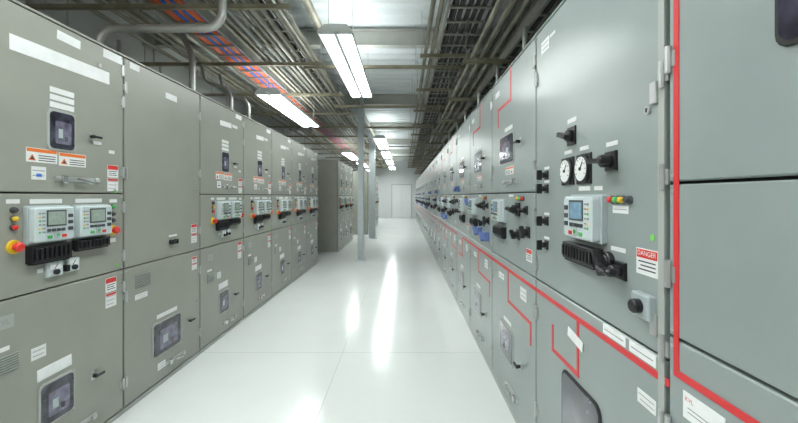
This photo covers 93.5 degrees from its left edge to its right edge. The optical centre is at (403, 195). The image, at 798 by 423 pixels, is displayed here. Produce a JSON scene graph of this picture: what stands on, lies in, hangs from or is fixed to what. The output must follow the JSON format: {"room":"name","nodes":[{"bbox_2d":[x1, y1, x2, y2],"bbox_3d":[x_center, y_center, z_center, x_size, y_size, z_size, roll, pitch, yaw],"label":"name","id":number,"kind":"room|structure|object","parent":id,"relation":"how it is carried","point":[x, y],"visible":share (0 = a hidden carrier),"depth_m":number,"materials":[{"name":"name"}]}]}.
{"room":"electrical room","nodes":[
{"label":"electrical room","id":0,"kind":"room"},
{"bbox_2d":[16,0,347,164],"bbox_3d":[-3.647,-0.475,10.400,0.106,3.750,27.200,0,0,0],"label":"wall","id":1,"kind":"structure","parent":0,"point":[85,22],"depth_m":5.37,"materials":[{"name":"paint"}]},
{"bbox_2d":[112,218,515,422],"bbox_3d":[-0.550,1.450,10.400,6.100,0.101,27.200,0,0,0],"label":"floor","id":2,"kind":"structure","parent":0,"point":[384,337],"depth_m":3.23,"materials":[{"name":"grey"}]},
{"bbox_2d":[0,0,124,422],"bbox_3d":[-2.497,0.245,1.964,1.507,2.310,0.908,0,0,0],"label":"tall cabinet","id":3,"kind":"object","parent":2,"relation":"on","point":[62,100],"visible":1,"depth_m":1.94,"materials":[{"name":"grey metal"}]},
{"bbox_2d":[120,55,200,413],"bbox_3d":[-2.508,0.245,2.860,1.484,2.310,0.916,0,0,0],"label":"tall cabinet","id":4,"kind":"object","parent":2,"relation":"on","point":[161,269],"visible":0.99,"depth_m":2.75,"materials":[{"name":"grey metal"}]},
{"bbox_2d":[197,93,243,354],"bbox_3d":[-2.497,0.245,3.764,1.507,2.310,0.908,0,0,0],"label":"tall cabinet","id":5,"kind":"object","parent":2,"relation":"on","point":[221,141],"visible":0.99,"depth_m":3.66,"materials":[{"name":"grey metal"}]},
{"bbox_2d":[94,0,226,90],"bbox_3d":[-1.997,-1.407,3.648,1.159,0.994,1.356,0,0,0],"label":"conduit","id":6,"kind":"object","parent":5,"relation":"on","point":[100,36],"visible":0.79,"depth_m":2.98,"materials":[{"name":"grey metal"}]},
{"bbox_2d":[241,115,272,320],"bbox_3d":[-2.497,0.245,4.664,1.507,2.310,0.908,0,0,0],"label":"tall cabinet","id":7,"kind":"object","parent":2,"relation":"on","point":[257,148],"visible":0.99,"depth_m":4.58,"materials":[{"name":"grey metal"}]},
{"bbox_2d":[26,0,527,146],"bbox_3d":[-1.250,-1.375,5.800,4.544,1.050,7.242,0,0,0],"label":"conduit","id":8,"kind":"object","parent":7,"relation":"on","point":[221,86],"visible":0.34,"depth_m":4.59,"materials":[{"name":"grey metal"}]},
{"bbox_2d":[270,130,292,297],"bbox_3d":[-2.497,0.245,5.564,1.507,2.310,0.908,0,0,0],"label":"tall cabinet","id":9,"kind":"object","parent":2,"relation":"on","point":[281,230],"visible":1,"depth_m":5.48,"materials":[{"name":"grey metal"}]},
{"bbox_2d":[290,140,306,282],"bbox_3d":[-2.497,0.245,6.464,1.507,2.310,0.908,0,0,0],"label":"tall cabinet","id":10,"kind":"object","parent":2,"relation":"on","point":[298,151],"visible":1,"depth_m":6.39,"materials":[{"name":"grey metal"}]},
{"bbox_2d":[305,147,318,271],"bbox_3d":[-2.497,0.245,7.364,1.507,2.310,0.908,0,0,0],"label":"tall cabinet","id":11,"kind":"object","parent":2,"relation":"on","point":[311,156],"visible":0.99,"depth_m":7.29,"materials":[{"name":"grey metal"}]},
{"bbox_2d":[317,160,344,251],"bbox_3d":[-2.346,0.245,9.854,1.507,2.310,0.908,0,0,0],"label":"tall cabinet","id":12,"kind":"object","parent":2,"relation":"on","point":[330,173],"visible":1,"depth_m":9.40,"materials":[{"name":"grey metal"}]},
{"bbox_2d":[343,163,349,245],"bbox_3d":[-2.346,0.245,10.754,1.507,2.310,0.908,0,0,0],"label":"tall cabinet","id":13,"kind":"object","parent":2,"relation":"on","point":[346,167],"visible":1,"depth_m":10.75,"materials":[{"name":"grey metal"}]},
{"bbox_2d":[348,166,353,241],"bbox_3d":[-2.346,0.245,11.654,1.507,2.310,0.908,0,0,0],"label":"tall cabinet","id":14,"kind":"object","parent":2,"relation":"on","point":[351,204],"visible":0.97,"depth_m":11.56,"materials":[{"name":"grey metal"}]},
{"bbox_2d":[352,171,368,234],"bbox_3d":[-1.996,0.245,14.054,1.507,2.310,0.908,0,0,0],"label":"tall cabinet","id":15,"kind":"object","parent":2,"relation":"on","point":[355,173],"visible":0.12,"depth_m":13.60,"materials":[{"name":"grey metal"}]},
{"bbox_2d":[355,97,366,260],"bbox_3d":[-0.940,-0.450,8.200,0.234,3.700,0.234,0,0,0],"label":"steel column","id":16,"kind":"structure","parent":2,"relation":"on","point":[361,100],"depth_m":8.13,"materials":[{"name":"metal"}]},
{"bbox_2d":[366,131,377,238],"bbox_3d":[-1.060,-0.450,12.500,0.360,3.700,0.360,0,0,0],"label":"steel column","id":17,"kind":"structure","parent":2,"relation":"on","point":[371,140],"depth_m":12.40,"materials":[{"name":"metal"}]},
{"bbox_2d":[375,177,376,226],"bbox_3d":[-1.996,0.245,16.754,1.507,2.310,0.908,0,0,0],"label":"tall cabinet","id":18,"kind":"object","parent":2,"relation":"on","point":[375,177],"visible":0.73,"depth_m":17.10,"materials":[{"name":"grey metal"}]},
{"bbox_2d":[375,176,377,225],"bbox_3d":[-1.996,0.245,17.654,1.507,2.310,0.908,0,0,0],"label":"tall cabinet","id":19,"kind":"object","parent":2,"relation":"on","point":[375,176],"visible":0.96,"depth_m":17.73,"materials":[{"name":"grey metal"}]},
{"bbox_2d":[377,178,378,223],"bbox_3d":[-1.996,0.245,18.554,1.507,2.310,0.908,0,0,0],"label":"tall cabinet","id":20,"kind":"object","parent":2,"relation":"on","point":[377,178],"visible":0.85,"depth_m":18.39,"materials":[{"name":"grey metal"}]},
{"bbox_2d":[416,179,417,222],"bbox_3d":[1.376,0.275,18.942,1.520,2.250,0.991,0,0,0],"label":"tall cabinet","id":21,"kind":"object","parent":2,"relation":"on","point":[417,179],"visible":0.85,"depth_m":19.05,"materials":[{"name":"grey metal"}]},
{"bbox_2d":[417,178,418,224],"bbox_3d":[1.376,0.275,17.971,1.520,2.250,0.991,0,0,0],"label":"tall cabinet","id":22,"kind":"object","parent":2,"relation":"on","point":[418,178],"visible":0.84,"depth_m":17.74,"materials":[{"name":"grey metal"}]},
{"bbox_2d":[417,177,419,226],"bbox_3d":[1.376,0.275,16.997,1.520,2.250,0.986,0,0,0],"label":"tall cabinet","id":23,"kind":"object","parent":2,"relation":"on","point":[419,177],"visible":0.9,"depth_m":16.60,"materials":[{"name":"grey metal"}]},
{"bbox_2d":[419,176,420,227],"bbox_3d":[1.376,0.275,16.029,1.520,2.250,0.991,0,0,0],"label":"tall cabinet","id":24,"kind":"object","parent":2,"relation":"on","point":[420,176],"visible":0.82,"depth_m":15.59,"materials":[{"name":"grey metal"}]},
{"bbox_2d":[419,174,421,231],"bbox_3d":[1.376,0.275,15.055,1.520,2.250,0.986,0,0,0],"label":"tall cabinet","id":25,"kind":"object","parent":2,"relation":"on","point":[421,174],"visible":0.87,"depth_m":14.70,"materials":[{"name":"grey metal"}]},
{"bbox_2d":[420,173,423,233],"bbox_3d":[1.376,0.275,14.086,1.520,2.250,0.991,0,0,0],"label":"tall cabinet","id":26,"kind":"object","parent":2,"relation":"on","point":[421,204],"visible":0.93,"depth_m":13.90,"materials":[{"name":"grey metal"}]},
{"bbox_2d":[422,172,424,235],"bbox_3d":[1.376,0.275,13.116,1.520,2.250,0.991,0,0,0],"label":"tall cabinet","id":27,"kind":"object","parent":2,"relation":"on","point":[423,172],"visible":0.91,"depth_m":13.19,"materials":[{"name":"grey metal"}]},
{"bbox_2d":[423,169,425,239],"bbox_3d":[1.376,0.275,12.142,1.520,2.250,0.986,0,0,0],"label":"tall cabinet","id":28,"kind":"object","parent":2,"relation":"on","point":[424,192],"visible":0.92,"depth_m":12.05,"materials":[{"name":"grey metal"}]},
{"bbox_2d":[424,167,427,243],"bbox_3d":[1.376,0.275,11.174,1.520,2.250,0.991,0,0,0],"label":"tall cabinet","id":29,"kind":"object","parent":2,"relation":"on","point":[425,198],"visible":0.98,"depth_m":10.98,"materials":[{"name":"grey metal"}]},
{"bbox_2d":[427,163,430,249],"bbox_3d":[1.376,0.275,10.203,1.520,2.250,0.991,0,0,0],"label":"tall cabinet","id":30,"kind":"object","parent":2,"relation":"on","point":[429,166],"visible":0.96,"depth_m":10.09,"materials":[{"name":"grey metal"}]},
{"bbox_2d":[428,161,433,255],"bbox_3d":[1.376,0.275,9.229,1.520,2.250,0.986,0,0,0],"label":"tall cabinet","id":31,"kind":"object","parent":2,"relation":"on","point":[431,164],"visible":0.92,"depth_m":9.09,"materials":[{"name":"grey metal"}]},
{"bbox_2d":[432,156,436,261],"bbox_3d":[1.376,0.275,8.261,1.520,2.250,0.991,0,0,0],"label":"tall cabinet","id":32,"kind":"object","parent":2,"relation":"on","point":[434,207],"visible":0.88,"depth_m":8.32,"materials":[{"name":"grey metal"}]},
{"bbox_2d":[434,150,441,271],"bbox_3d":[1.376,0.275,7.287,1.520,2.250,0.986,0,0,0],"label":"tall cabinet","id":33,"kind":"object","parent":2,"relation":"on","point":[438,191],"visible":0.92,"depth_m":7.25,"materials":[{"name":"grey metal"}]},
{"bbox_2d":[438,142,449,283],"bbox_3d":[1.376,0.275,6.319,1.520,2.250,0.991,0,0,0],"label":"tall cabinet","id":34,"kind":"object","parent":2,"relation":"on","point":[444,156],"visible":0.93,"depth_m":6.20,"materials":[{"name":"grey metal"}]},
{"bbox_2d":[446,131,458,302],"bbox_3d":[1.376,0.275,5.348,1.520,2.250,0.991,0,0,0],"label":"tall cabinet","id":35,"kind":"object","parent":2,"relation":"on","point":[452,147],"visible":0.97,"depth_m":5.30,"materials":[{"name":"grey metal"}]},
{"bbox_2d":[453,115,470,330],"bbox_3d":[1.376,0.275,4.374,1.520,2.250,0.986,0,0,0],"label":"tall cabinet","id":36,"kind":"object","parent":2,"relation":"on","point":[462,188],"visible":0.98,"depth_m":4.28,"materials":[{"name":"grey metal"}]},
{"bbox_2d":[464,88,494,375],"bbox_3d":[1.376,0.275,3.405,1.520,2.250,0.991,0,0,0],"label":"tall cabinet","id":37,"kind":"object","parent":2,"relation":"on","point":[480,127],"visible":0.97,"depth_m":3.28,"materials":[{"name":"grey metal"}]},
{"bbox_2d":[491,33,538,422],"bbox_3d":[1.376,0.275,2.434,1.520,2.250,0.991,0,0,0],"label":"tall cabinet","id":38,"kind":"object","parent":2,"relation":"on","point":[514,95],"visible":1,"depth_m":2.31,"materials":[{"name":"grey metal"}]},
{"bbox_2d":[534,0,672,422],"bbox_3d":[1.376,0.275,1.464,1.520,2.250,0.991,0,0,0],"label":"tall cabinet","id":39,"kind":"object","parent":2,"relation":"on","point":[602,174],"visible":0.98,"depth_m":1.27,"materials":[{"name":"grey metal"}]},
{"bbox_2d":[664,0,797,422],"bbox_3d":[1.404,0.275,0.493,1.464,2.250,0.986,0,0,0],"label":"tall cabinet","id":40,"kind":"object","parent":2,"relation":"on","point":[731,271],"visible":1,"depth_m":0.78,"materials":[{"name":"grey metal"}]},
{"bbox_2d":[102,0,532,155],"bbox_3d":[-0.550,-2.375,10.400,6.100,0.150,27.200,0,0,0],"label":"ceiling","id":41,"kind":"structure","parent":0,"point":[367,14],"depth_m":6.01,"materials":[{"name":"white paint"}]},
{"bbox_2d":[24,0,386,167],"bbox_3d":[-2.300,-2.000,10.200,2.500,0.600,25.540,0,0,0],"label":"rack","id":42,"kind":"object","parent":41,"relation":"attached to","point":[44,6],"visible":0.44,"depth_m":4.93,"materials":[{"name":"silver metal"}]},
{"bbox_2d":[72,0,384,166],"bbox_3d":[-2.080,-1.790,10.400,1.884,0.042,27.100,0,0,0],"label":"conduit","id":43,"kind":"object","parent":42,"relation":"on","point":[243,16],"visible":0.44,"depth_m":4.70,"materials":[{"name":"grey metal"}]},
{"bbox_2d":[142,0,368,164],"bbox_3d":[-2.165,-1.820,10.400,0.394,0.110,27.100,0,0,0],"label":"cable tray","id":44,"kind":"object","parent":42,"relation":"on","point":[205,14],"visible":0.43,"depth_m":4.77,"materials":[{"name":"metal"}]},
{"bbox_2d":[150,0,365,162],"bbox_3d":[-2.195,-1.826,10.400,0.284,0.068,27.100,0,0,0],"label":"power cables","id":45,"kind":"object","parent":44,"relation":"on","point":[192,13],"visible":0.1,"depth_m":4.62,"materials":[{"name":"orange plastic"}]},
{"bbox_2d":[159,0,364,162],"bbox_3d":[-2.132,-1.809,10.400,0.251,0.034,27.100,0,0,0],"label":"power cables","id":46,"kind":"object","parent":44,"relation":"on","point":[176,12],"visible":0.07,"depth_m":4.57,"materials":[{"name":"blue plastic"}]},
{"bbox_2d":[242,0,381,164],"bbox_3d":[-1.450,-2.000,10.400,0.324,0.110,27.100,0,0,0],"label":"cable tray","id":47,"kind":"object","parent":42,"relation":"on","point":[242,0],"visible":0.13,"depth_m":5.27,"materials":[{"name":"metal"}]},
{"bbox_2d":[255,53,319,126],"bbox_3d":[-1.840,-1.825,6.250,0.340,0.919,2.400,0,0,0],"label":"fluorescent light fixture","id":48,"kind":"object","parent":41,"relation":"hanging from","point":[274,97],"visible":0.9,"depth_m":5.70,"materials":[{"name":"white plastic"}]},
{"bbox_2d":[141,29,513,47],"bbox_3d":[-0.550,-2.181,5.200,6.100,0.222,0.120,0,0,0],"label":"steel beam","id":49,"kind":"structure","parent":41,"relation":"attached to","point":[364,38],"depth_m":5.20,"materials":[{"name":"metal"}]},
{"bbox_2d":[317,0,372,97],"bbox_3d":[-0.680,-1.940,4.880,0.340,0.689,2.400,0,0,0],"label":"fluorescent light fixture","id":50,"kind":"object","parent":41,"relation":"hanging from","point":[339,41],"visible":0.95,"depth_m":4.30,"materials":[{"name":"white plastic"}]},
{"bbox_2d":[341,150,357,159],"bbox_3d":[-1.840,-1.825,13.100,0.340,0.919,2.400,0,0,0],"label":"fluorescent light fixture","id":51,"kind":"object","parent":41,"relation":"hanging from","point":[347,153],"visible":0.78,"depth_m":12.63,"materials":[{"name":"white plastic"}]},
{"bbox_2d":[244,94,470,104],"bbox_3d":[-0.550,-2.181,8.500,6.100,0.222,0.120,0,0,0],"label":"steel beam","id":52,"kind":"structure","parent":41,"relation":"attached to","point":[377,99],"depth_m":8.49,"materials":[{"name":"metal"}]},
{"bbox_2d":[289,123,451,130],"bbox_3d":[-0.550,-2.181,11.800,6.100,0.222,0.120,0,0,0],"label":"steel beam","id":53,"kind":"structure","parent":41,"relation":"attached to","point":[371,124],"depth_m":11.80,"materials":[{"name":"metal"}]},
{"bbox_2d":[314,139,440,144],"bbox_3d":[-0.550,-2.181,15.100,6.100,0.222,0.120,0,0,0],"label":"steel beam","id":54,"kind":"structure","parent":41,"relation":"attached to","point":[390,141],"depth_m":15.09,"materials":[{"name":"metal"}]},
{"bbox_2d":[373,131,388,148],"bbox_3d":[-0.680,-1.940,11.600,0.340,0.689,2.400,0,0,0],"label":"fluorescent light fixture","id":55,"kind":"object","parent":41,"relation":"hanging from","point":[382,143],"visible":0.91,"depth_m":11.25,"materials":[{"name":"white plastic"}]},
{"bbox_2d":[331,149,434,153],"bbox_3d":[-0.550,-2.181,18.400,6.100,0.222,0.120,0,0,0],"label":"steel beam","id":56,"kind":"structure","parent":41,"relation":"attached to","point":[392,151],"depth_m":18.39,"materials":[{"name":"metal"}]},
{"bbox_2d":[342,156,428,159],"bbox_3d":[-0.550,-2.181,21.700,6.100,0.222,0.120,0,0,0],"label":"steel beam","id":57,"kind":"structure","parent":41,"relation":"attached to","point":[381,158],"depth_m":21.70,"materials":[{"name":"metal"}]},
{"bbox_2d":[381,149,391,158],"bbox_3d":[-0.680,-1.940,14.800,0.340,0.689,2.400,0,0,0],"label":"fluorescent light fixture","id":58,"kind":"object","parent":41,"relation":"hanging from","point":[386,154],"visible":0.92,"depth_m":14.32,"materials":[{"name":"white plastic"}]},
{"bbox_2d":[304,25,470,156],"bbox_3d":[-0.225,-2.000,10.780,2.250,0.600,11.480,0,0,0],"label":"rack","id":59,"kind":"object","parent":41,"relation":"hanging from","point":[415,66],"visible":0.84,"depth_m":7.28,"materials":[{"name":"silver metal"}]},
{"bbox_2d":[135,0,522,166],"bbox_3d":[-0.325,-1.890,10.400,4.514,0.061,27.100,0,0,0],"label":"conduit","id":60,"kind":"object","parent":59,"relation":"on","point":[230,13],"visible":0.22,"depth_m":4.83,"materials":[{"name":"grey metal"}]},
{"bbox_2d":[385,158,393,164],"bbox_3d":[-0.680,-1.940,18.000,0.340,0.689,2.400,0,0,0],"label":"fluorescent light fixture","id":61,"kind":"object","parent":41,"relation":"hanging from","point":[388,161],"visible":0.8,"depth_m":17.54,"materials":[{"name":"white plastic"}]},
{"bbox_2d":[388,165,395,169],"bbox_3d":[-0.680,-1.940,21.600,0.340,0.689,2.400,0,0,0],"label":"fluorescent light fixture","id":62,"kind":"object","parent":41,"relation":"hanging from","point":[391,167],"visible":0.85,"depth_m":21.23,"materials":[{"name":"white plastic"}]},
{"bbox_2d":[407,10,519,167],"bbox_3d":[1.300,-2.000,9.900,2.200,0.600,25.540,0,0,0],"label":"rack","id":63,"kind":"object","parent":41,"relation":"hanging from","point":[422,55],"visible":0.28,"depth_m":6.13,"materials":[{"name":"silver metal"}]},
{"bbox_2d":[113,0,562,164],"bbox_3d":[-0.650,-2.000,10.400,4.590,0.086,27.100,0,0,0],"label":"conduit","id":64,"kind":"object","parent":63,"relation":"on","point":[308,5],"visible":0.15,"depth_m":4.84,"materials":[{"name":"grey metal"}]},
{"bbox_2d":[413,0,483,159],"bbox_3d":[0.625,-2.000,10.400,0.374,0.110,27.100,0,0,0],"label":"cable tray","id":65,"kind":"object","parent":63,"relation":"on","point":[482,1],"visible":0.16,"depth_m":5.02,"materials":[{"name":"metal"}]},
{"bbox_2d":[410,0,503,166],"bbox_3d":[0.660,-1.830,10.400,0.504,0.110,27.100,0,0,0],"label":"cable tray","id":66,"kind":"object","parent":63,"relation":"on","point":[448,2],"visible":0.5,"depth_m":4.53,"materials":[{"name":"metal"}]},
{"bbox_2d":[408,0,561,166],"bbox_3d":[1.160,-1.790,10.400,1.828,0.046,27.100,0,0,0],"label":"conduit","id":67,"kind":"object","parent":63,"relation":"on","point":[433,2],"visible":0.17,"depth_m":4.35,"materials":[{"name":"grey metal"}]},
{"bbox_2d":[414,0,514,173],"bbox_3d":[1.510,-1.820,10.600,1.780,0.960,25.540,0,0,0],"label":"rack","id":68,"kind":"object","parent":41,"relation":"hanging from","point":[466,61],"visible":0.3,"depth_m":5.33,"materials":[{"name":"silver metal"}]},
{"bbox_2d":[417,0,529,171],"bbox_3d":[1.290,-1.430,10.400,1.220,0.038,27.100,0,0,0],"label":"conduit","id":69,"kind":"object","parent":68,"relation":"attached to","point":[524,4],"visible":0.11,"depth_m":3.64,"materials":[{"name":"grey metal"}]},
{"bbox_2d":[421,0,551,171],"bbox_3d":[1.325,-1.470,10.400,0.574,0.110,27.100,0,0,0],"label":"cable tray","id":70,"kind":"object","parent":68,"relation":"on","point":[539,6],"visible":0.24,"depth_m":3.83,"materials":[{"name":"metal"}]},
{"bbox_2d":[250,0,556,162],"bbox_3d":[-0.070,-1.730,10.400,2.984,0.572,27.100,0,0,0],"label":"power cables","id":71,"kind":"object","parent":70,"relation":"on","point":[551,3],"visible":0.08,"depth_m":4.53,"materials":[{"name":"grey plastic"}]},
{"bbox_2d":[348,160,426,217],"bbox_3d":[-0.550,-0.475,24.050,6.100,3.750,0.100,0,0,0],"label":"wall","id":72,"kind":"structure","parent":0,"point":[402,174],"depth_m":24.00,"materials":[{"name":"paint"}]},
{"bbox_2d":[391,184,411,217],"bbox_3d":[-0.150,0.320,23.945,1.320,2.160,0.109,0,0,0],"label":"door","id":73,"kind":"structure","parent":72,"relation":"in","point":[401,194],"depth_m":23.94,"materials":[{"name":"grey metal"}]}
]}

